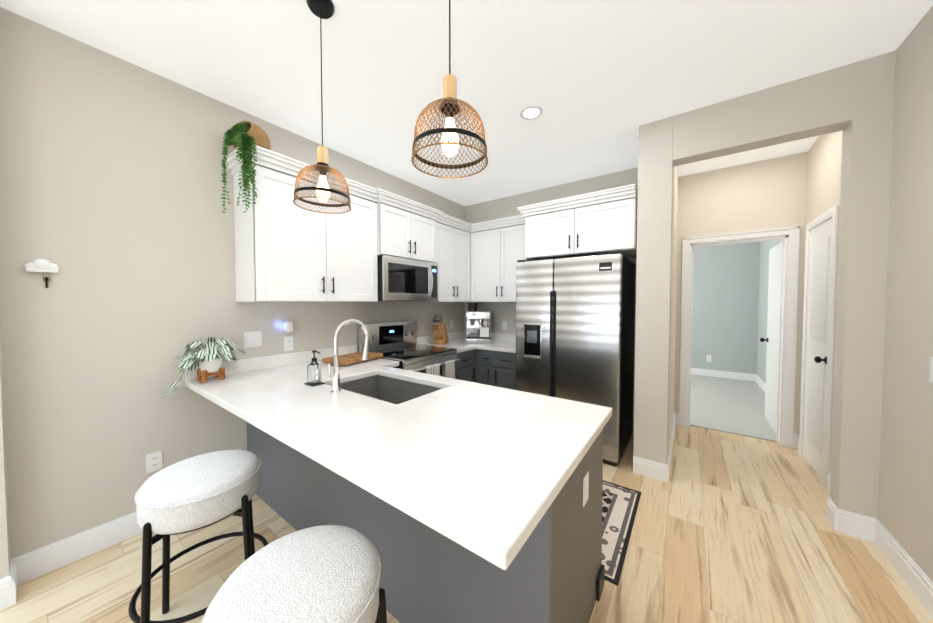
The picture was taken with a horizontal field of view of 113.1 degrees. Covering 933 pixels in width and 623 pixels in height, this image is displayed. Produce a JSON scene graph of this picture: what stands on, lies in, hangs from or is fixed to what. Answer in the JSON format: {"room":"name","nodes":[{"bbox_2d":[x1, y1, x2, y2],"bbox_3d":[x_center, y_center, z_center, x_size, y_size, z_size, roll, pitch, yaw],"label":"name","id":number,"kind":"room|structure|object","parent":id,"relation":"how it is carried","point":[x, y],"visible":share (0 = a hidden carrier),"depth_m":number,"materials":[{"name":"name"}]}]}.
{"room":"kitchen","nodes":[
{"label":"kitchen","id":0,"kind":"room"},
{"bbox_2d":[0,321,10,578],"bbox_3d":[-3.301,-0.006,0.000,0.310,2.800,3.640,1,2,36],"label":"wall column","id":1,"kind":"structure","parent":0,"point":[5,555],"depth_m":1.41,"materials":[{"name":"beige paint"}]},
{"bbox_2d":[0,7,464,558],"bbox_3d":[-1.149,-0.096,3.113,0.150,2.800,3.930,1,2,36],"label":"wall","id":2,"kind":"structure","parent":0,"point":[112,193],"depth_m":1.77,"materials":[{"name":"beige paint"}]},
{"bbox_2d":[25,259,58,287],"bbox_3d":[-2.155,-0.194,1.566,0.035,0.149,0.104,1,2,36],"label":"key holder","id":3,"kind":"object","parent":2,"relation":"attached to","point":[44,266],"visible":1,"depth_m":1.56,"materials":[{"name":"white plastic"}]},
{"bbox_2d":[10,511,142,581],"bbox_3d":[-1.943,1.272,1.912,0.016,0.135,0.990,1,2,36],"label":"baseboard","id":4,"kind":"structure","parent":2,"relation":"attached to","point":[30,565],"depth_m":1.67,"materials":[{"name":"white wood"}]},
{"bbox_2d":[146,450,162,472],"bbox_3d":[-1.939,0.933,1.914,0.007,0.118,0.072,1,2,36],"label":"outlet","id":5,"kind":"object","parent":2,"relation":"attached to","point":[154,461],"depth_m":1.91,"materials":[{"name":"white plastic"}]},
{"bbox_2d":[244,331,261,347],"bbox_3d":[-1.618,0.211,2.335,0.008,0.118,0.118,1,2,36],"label":"light switch","id":6,"kind":"object","parent":2,"relation":"attached to","point":[251,339],"depth_m":2.33,"materials":[{"name":"white plastic"}]},
{"bbox_2d":[284,336,292,350],"bbox_3d":[-1.470,0.267,2.543,0.007,0.118,0.072,1,2,36],"label":"outlet","id":7,"kind":"object","parent":2,"relation":"attached to","point":[288,341],"depth_m":2.54,"materials":[{"name":"white plastic"}]},
{"bbox_2d":[284,320,293,331],"bbox_3d":[-1.451,0.121,2.516,0.050,0.093,0.058,1,2,36],"label":"night light","id":8,"kind":"object","parent":2,"relation":"attached to","point":[288,326],"visible":0.96,"depth_m":2.50,"materials":[{"name":"white plastic"}]},
{"bbox_2d":[229,153,388,301],"bbox_3d":[-1.216,-0.550,2.548,0.381,0.940,1.056,1,2,36],"label":"upper cabinet","id":9,"kind":"object","parent":2,"relation":"attached to","point":[287,249],"depth_m":2.28,"materials":[{"name":"white wood"}]},
{"bbox_2d":[221,121,270,212],"bbox_3d":[-1.456,-0.963,2.084,0.422,0.694,0.303,1,2,36],"label":"potted plant","id":10,"kind":"object","parent":9,"relation":"on","point":[248,136],"visible":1,"depth_m":1.99,"materials":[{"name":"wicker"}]},
{"bbox_2d":[389,201,432,262],"bbox_3d":[-0.718,-0.787,3.231,0.381,0.506,0.766,1,2,36],"label":"upper cabinet","id":11,"kind":"object","parent":2,"relation":"attached to","point":[410,229],"depth_m":3.10,"materials":[{"name":"white wood"}]},
{"bbox_2d":[377,255,437,300],"bbox_3d":[-0.681,-0.316,3.219,0.469,0.418,0.754,1,2,36],"label":"microwave","id":12,"kind":"object","parent":11,"relation":"attached to","point":[401,279],"visible":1,"depth_m":3.03,"materials":[{"name":"silver metal"}]},
{"bbox_2d":[412,213,472,301],"bbox_3d":[-0.284,-0.587,3.814,0.408,0.940,0.798,1,2,36],"label":"upper cabinet","id":13,"kind":"object","parent":2,"relation":"attached to","point":[452,241],"depth_m":3.74,"materials":[{"name":"white wood"}]},
{"bbox_2d":[0,425,932,622],"bbox_3d":[-0.577,1.406,0.660,4.300,0.060,8.235,1,2,36],"label":"floor","id":14,"kind":"structure","parent":0,"point":[730,528],"depth_m":1.65,"materials":[{"name":"brown wood"}]},
{"bbox_2d":[0,564,23,610],"bbox_3d":[-3.164,1.329,-0.051,0.016,0.135,3.656,1,2,36],"label":"baseboard","id":15,"kind":"structure","parent":14,"relation":"on","point":[9,584],"depth_m":1.42,"materials":[{"name":"white wood"}]},
{"bbox_2d":[128,450,267,622],"bbox_3d":[-1.130,1.011,1.335,0.459,0.688,0.459,1,2,36],"label":"stool","id":16,"kind":"object","parent":14,"relation":"on","point":[194,493],"visible":0.92,"depth_m":1.22,"materials":[{"name":"fabric"}]},
{"bbox_2d":[201,525,386,622],"bbox_3d":[-0.439,1.026,0.823,0.459,0.688,0.459,1,2,36],"label":"stool","id":17,"kind":"object","parent":14,"relation":"on","point":[324,574],"visible":1,"depth_m":0.79,"materials":[{"name":"fabric"}]},
{"bbox_2d":[357,321,459,378],"bbox_3d":[-0.569,0.713,3.167,0.741,1.180,0.756,1,2,36],"label":"range","id":18,"kind":"object","parent":14,"relation":"on","point":[395,341],"visible":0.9,"depth_m":3.13,"materials":[{"name":"silver metal"}]},
{"bbox_2d":[247,422,604,622],"bbox_3d":[-0.551,0.922,1.819,2.362,0.839,1.048,1,2,36],"label":"base cabinet","id":19,"kind":"object","parent":14,"relation":"on","point":[554,572],"visible":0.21,"depth_m":1.26,"materials":[{"name":"grey wood"}]},
{"bbox_2d":[185,354,584,569],"bbox_3d":[-0.736,0.440,1.533,2.382,0.140,0.510,1,2,36],"label":"countertop","id":20,"kind":"structure","parent":19,"relation":"on","point":[485,471],"depth_m":1.13,"materials":[{"name":"white stone"}]},
{"bbox_2d":[161,337,245,398],"bbox_3d":[-1.662,0.348,1.998,0.310,0.352,0.444,1,2,36],"label":"potted plant","id":21,"kind":"object","parent":20,"relation":"on","point":[207,360],"visible":1,"depth_m":1.98,"materials":[{"name":"green plant"}]},
{"bbox_2d":[304,350,324,385],"bbox_3d":[-0.957,0.351,1.938,0.102,0.212,0.080,1,2,36],"label":"soap dispenser","id":22,"kind":"object","parent":20,"relation":"on","point":[314,362],"visible":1,"depth_m":1.94,"materials":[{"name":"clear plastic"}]},
{"bbox_2d":[328,319,368,393],"bbox_3d":[-0.703,0.253,1.839,0.105,0.416,0.252,1,2,36],"label":"faucet","id":23,"kind":"object","parent":20,"relation":"on","point":[335,378],"visible":1,"depth_m":1.75,"materials":[{"name":"silver metal"}]},
{"bbox_2d":[457,349,476,382],"bbox_3d":[-0.274,0.868,3.686,0.621,0.840,0.407,1,2,36],"label":"base cabinet","id":24,"kind":"object","parent":14,"relation":"on","point":[467,365],"depth_m":3.56,"materials":[{"name":"grey wood"}]},
{"bbox_2d":[477,349,496,386],"bbox_3d":[0.409,0.863,3.868,0.312,0.840,0.621,1,2,36],"label":"base cabinet","id":25,"kind":"object","parent":14,"relation":"on","point":[491,368],"depth_m":3.60,"materials":[{"name":"grey wood"}]},
{"bbox_2d":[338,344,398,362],"bbox_3d":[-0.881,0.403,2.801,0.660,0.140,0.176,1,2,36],"label":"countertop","id":26,"kind":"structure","parent":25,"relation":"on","point":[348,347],"depth_m":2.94,"materials":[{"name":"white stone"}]},
{"bbox_2d":[322,351,382,365],"bbox_3d":[-0.988,0.412,2.709,0.270,0.045,0.440,1,2,28],"label":"cutting board","id":27,"kind":"object","parent":26,"relation":"on","point":[348,359],"visible":0.92,"depth_m":2.61,"materials":[{"name":"brown wood"}]},
{"bbox_2d":[417,335,476,352],"bbox_3d":[-0.269,0.378,3.665,0.638,0.140,0.406,1,2,36],"label":"countertop","id":28,"kind":"structure","parent":25,"relation":"on","point":[455,341],"depth_m":3.80,"materials":[{"name":"white stone"}]},
{"bbox_2d":[432,313,448,344],"bbox_3d":[-0.328,0.209,3.805,0.134,0.388,0.261,1,2,18],"label":"knife block","id":29,"kind":"object","parent":28,"relation":"on","point":[439,329],"visible":1,"depth_m":3.75,"materials":[{"name":"brown wood"}]},
{"bbox_2d":[447,331,515,352],"bbox_3d":[0.284,0.371,3.922,1.235,0.140,0.657,1,2,36],"label":"countertop","id":30,"kind":"structure","parent":25,"relation":"on","point":[502,342],"depth_m":3.87,"materials":[{"name":"white stone"}]},
{"bbox_2d":[466,303,490,342],"bbox_3d":[0.160,0.142,4.018,0.320,0.510,0.413,0,2,4],"label":"espresso machine","id":31,"kind":"object","parent":30,"relation":"on","point":[478,326],"visible":1,"depth_m":3.91,"materials":[{"name":"silver metal"}]},
{"bbox_2d":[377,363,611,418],"bbox_3d":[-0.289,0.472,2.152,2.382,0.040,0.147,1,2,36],"label":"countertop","id":32,"kind":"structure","parent":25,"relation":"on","point":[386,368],"depth_m":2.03,"materials":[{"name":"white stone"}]},
{"bbox_2d":[340,375,440,403],"bbox_3d":[-0.516,0.613,1.960,0.754,0.229,0.474,1,2,36],"label":"sink","id":33,"kind":"object","parent":32,"relation":"in","point":[390,390],"visible":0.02,"depth_m":2.24,"materials":[{"name":"silver metal"}]},
{"bbox_2d":[497,351,515,389],"bbox_3d":[0.618,0.867,3.716,0.432,0.840,0.621,1,2,36],"label":"base cabinet","id":34,"kind":"object","parent":14,"relation":"on","point":[505,360],"depth_m":3.46,"materials":[{"name":"grey wood"}]},
{"bbox_2d":[515,251,634,466],"bbox_3d":[1.119,0.394,3.163,0.960,1.818,0.855,1,2,36],"label":"refrigerator","id":35,"kind":"object","parent":14,"relation":"on","point":[574,328],"visible":0.92,"depth_m":2.78,"materials":[{"name":"silver metal"}]},
{"bbox_2d":[601,480,640,585],"bbox_3d":[0.761,1.331,2.066,0.620,0.005,0.915,1,2,36],"label":"rug","id":36,"kind":"object","parent":14,"relation":"on","point":[619,506],"visible":0.36,"depth_m":1.93,"materials":[{"name":"beige fabric"}]},
{"bbox_2d":[0,0,932,205],"bbox_3d":[0.501,-1.509,1.811,4.600,0.100,11.500,1,2,36],"label":"ceiling","id":37,"kind":"structure","parent":0,"point":[599,82],"depth_m":1.79,"materials":[{"name":"white paint"}]},
{"bbox_2d":[293,0,350,213],"bbox_3d":[-0.687,-0.976,1.463,0.253,0.944,0.253,1,2,36],"label":"pendant light","id":38,"kind":"object","parent":37,"relation":"hanging from","point":[322,9],"visible":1,"depth_m":1.45,"materials":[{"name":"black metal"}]},
{"bbox_2d":[411,0,487,177],"bbox_3d":[-0.055,-0.963,1.007,0.253,0.944,0.253,1,2,36],"label":"pendant light","id":39,"kind":"object","parent":37,"relation":"hanging from","point":[447,105],"visible":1,"depth_m":1.00,"materials":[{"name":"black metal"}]},
{"bbox_2d":[520,106,542,119],"bbox_3d":[0.479,-1.468,2.281,0.170,0.008,0.170,1,2,36],"label":"recessed light","id":40,"kind":"object","parent":37,"relation":"in","point":[531,112],"visible":1,"depth_m":2.27,"materials":[{"name":"white"}]},
{"bbox_2d":[465,167,637,433],"bbox_3d":[0.964,-0.119,3.918,2.330,2.800,0.150,1,2,36],"label":"wall","id":41,"kind":"structure","parent":0,"point":[504,207],"depth_m":3.99,"materials":[{"name":"beige paint"}]},
{"bbox_2d":[473,221,520,301],"bbox_3d":[0.495,-0.590,3.906,0.907,0.940,0.388,1,2,36],"label":"upper cabinet","id":42,"kind":"object","parent":41,"relation":"attached to","point":[496,248],"depth_m":3.81,"materials":[{"name":"white wood"}]},
{"bbox_2d":[502,321,506,329],"bbox_3d":[0.512,0.185,4.155,0.072,0.118,0.007,1,2,36],"label":"outlet","id":43,"kind":"object","parent":41,"relation":"attached to","point":[504,323],"depth_m":4.15,"materials":[{"name":"white plastic"}]},
{"bbox_2d":[521,193,637,260],"bbox_3d":[1.224,-0.803,3.232,1.049,0.475,0.616,1,2,36],"label":"upper cabinet","id":44,"kind":"object","parent":41,"relation":"attached to","point":[602,225],"depth_m":2.95,"materials":[{"name":"white wood"}]},
{"bbox_2d":[633,116,678,463],"bbox_3d":[1.872,-0.093,2.990,0.230,2.800,1.390,1,2,36],"label":"wall","id":45,"kind":"structure","parent":0,"point":[657,231],"depth_m":2.43,"materials":[{"name":"beige paint"}]},
{"bbox_2d":[664,413,678,481],"bbox_3d":[1.969,1.242,2.949,0.020,0.135,1.406,1,2,36],"label":"baseboard","id":46,"kind":"structure","parent":45,"relation":"attached to","point":[667,466],"depth_m":2.70,"materials":[{"name":"white wood"}]},
{"bbox_2d":[691,242,759,373],"bbox_3d":[4.080,-0.186,6.205,3.900,2.800,0.150,1,2,36],"label":"wall","id":47,"kind":"structure","parent":0,"point":[725,306],"depth_m":5.63,"materials":[{"name":"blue paint"}]},
{"bbox_2d":[691,368,755,380],"bbox_3d":[3.833,1.144,6.320,3.110,0.135,0.016,1,2,36],"label":"baseboard","id":48,"kind":"structure","parent":47,"relation":"attached to","point":[696,371],"depth_m":5.67,"materials":[{"name":"white wood"}]},
{"bbox_2d":[690,374,775,441],"bbox_3d":[3.197,1.273,5.025,3.900,0.072,3.265,1,2,36],"label":"floor","id":49,"kind":"structure","parent":0,"point":[732,406],"depth_m":4.06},
{"bbox_2d":[674,151,807,435],"bbox_3d":[2.869,-0.099,3.200,1.140,2.800,0.120,1,2,36],"label":"wall","id":50,"kind":"structure","parent":0,"point":[762,195],"depth_m":3.12,"materials":[{"name":"beige paint"}]},
{"bbox_2d":[679,226,799,447],"bbox_3d":[2.812,0.245,3.250,0.900,2.110,0.164,1,2,36],"label":"door frame","id":51,"kind":"structure","parent":50,"relation":"attached to","point":[787,342],"depth_m":3.02,"materials":[{"name":"white wood"}]},
{"bbox_2d":[760,243,780,432],"bbox_3d":[3.399,0.280,3.388,0.166,2.008,0.754,1,2,36],"label":"bedroom door","id":52,"kind":"structure","parent":50,"relation":"in","point":[772,339],"depth_m":3.43,"materials":[{"name":"white wood"}]},
{"bbox_2d":[757,240,781,383],"bbox_3d":[4.277,-0.125,4.114,0.150,2.800,3.010,1,2,36],"label":"wall","id":53,"kind":"structure","parent":0,"point":[766,247],"depth_m":5.01,"materials":[{"name":"grey paint"}]},
{"bbox_2d":[752,374,798,439],"bbox_3d":[4.206,1.206,4.197,0.016,0.135,2.960,1,2,36],"label":"baseboard","id":54,"kind":"structure","parent":53,"relation":"attached to","point":[756,378],"depth_m":5.03,"materials":[{"name":"white wood"}]},
{"bbox_2d":[673,50,895,518],"bbox_3d":[2.077,-0.066,2.071,1.180,2.800,0.140,1,2,36],"label":"wall","id":55,"kind":"structure","parent":0,"point":[867,137],"depth_m":1.83,"materials":[{"name":"beige paint"}]},
{"bbox_2d":[799,131,842,480],"bbox_3d":[2.869,-0.074,2.356,0.150,2.800,1.250,1,2,36],"label":"wall","id":56,"kind":"structure","parent":0,"point":[824,163],"depth_m":2.49,"materials":[{"name":"beige paint"}]},
{"bbox_2d":[799,205,838,487],"bbox_3d":[2.880,0.267,2.568,0.070,2.105,0.700,1,2,36],"label":"door","id":57,"kind":"structure","parent":56,"relation":"attached to","point":[821,248],"depth_m":2.50,"materials":[{"name":"white wood"}]},
{"bbox_2d":[826,472,863,531],"bbox_3d":[2.555,1.266,2.122,0.040,0.135,0.440,1,2,36],"label":"baseboard","id":58,"kind":"structure","parent":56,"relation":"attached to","point":[849,519],"depth_m":1.86,"materials":[{"name":"white wood"}]},
{"bbox_2d":[878,6,932,581],"bbox_3d":[0.526,0.022,-0.953,0.150,2.800,6.580,1,2,36],"label":"wall","id":59,"kind":"structure","parent":0,"point":[905,506],"depth_m":1.56,"materials":[{"name":"beige paint"}]},
{"bbox_2d":[864,517,932,618],"bbox_3d":[0.459,1.352,-0.866,0.016,0.135,6.580,1,2,36],"label":"baseboard","id":60,"kind":"structure","parent":59,"relation":"attached to","point":[917,581],"depth_m":1.56,"materials":[{"name":"white wood"}]},
{"bbox_2d":[929,357,932,382],"bbox_3d":[2.116,0.267,1.391,0.008,0.118,0.072,1,2,36],"label":"light switch","id":61,"kind":"object","parent":59,"relation":"attached to","point":[931,358],"depth_m":1.41,"materials":[{"name":"white plastic"}]}
]}

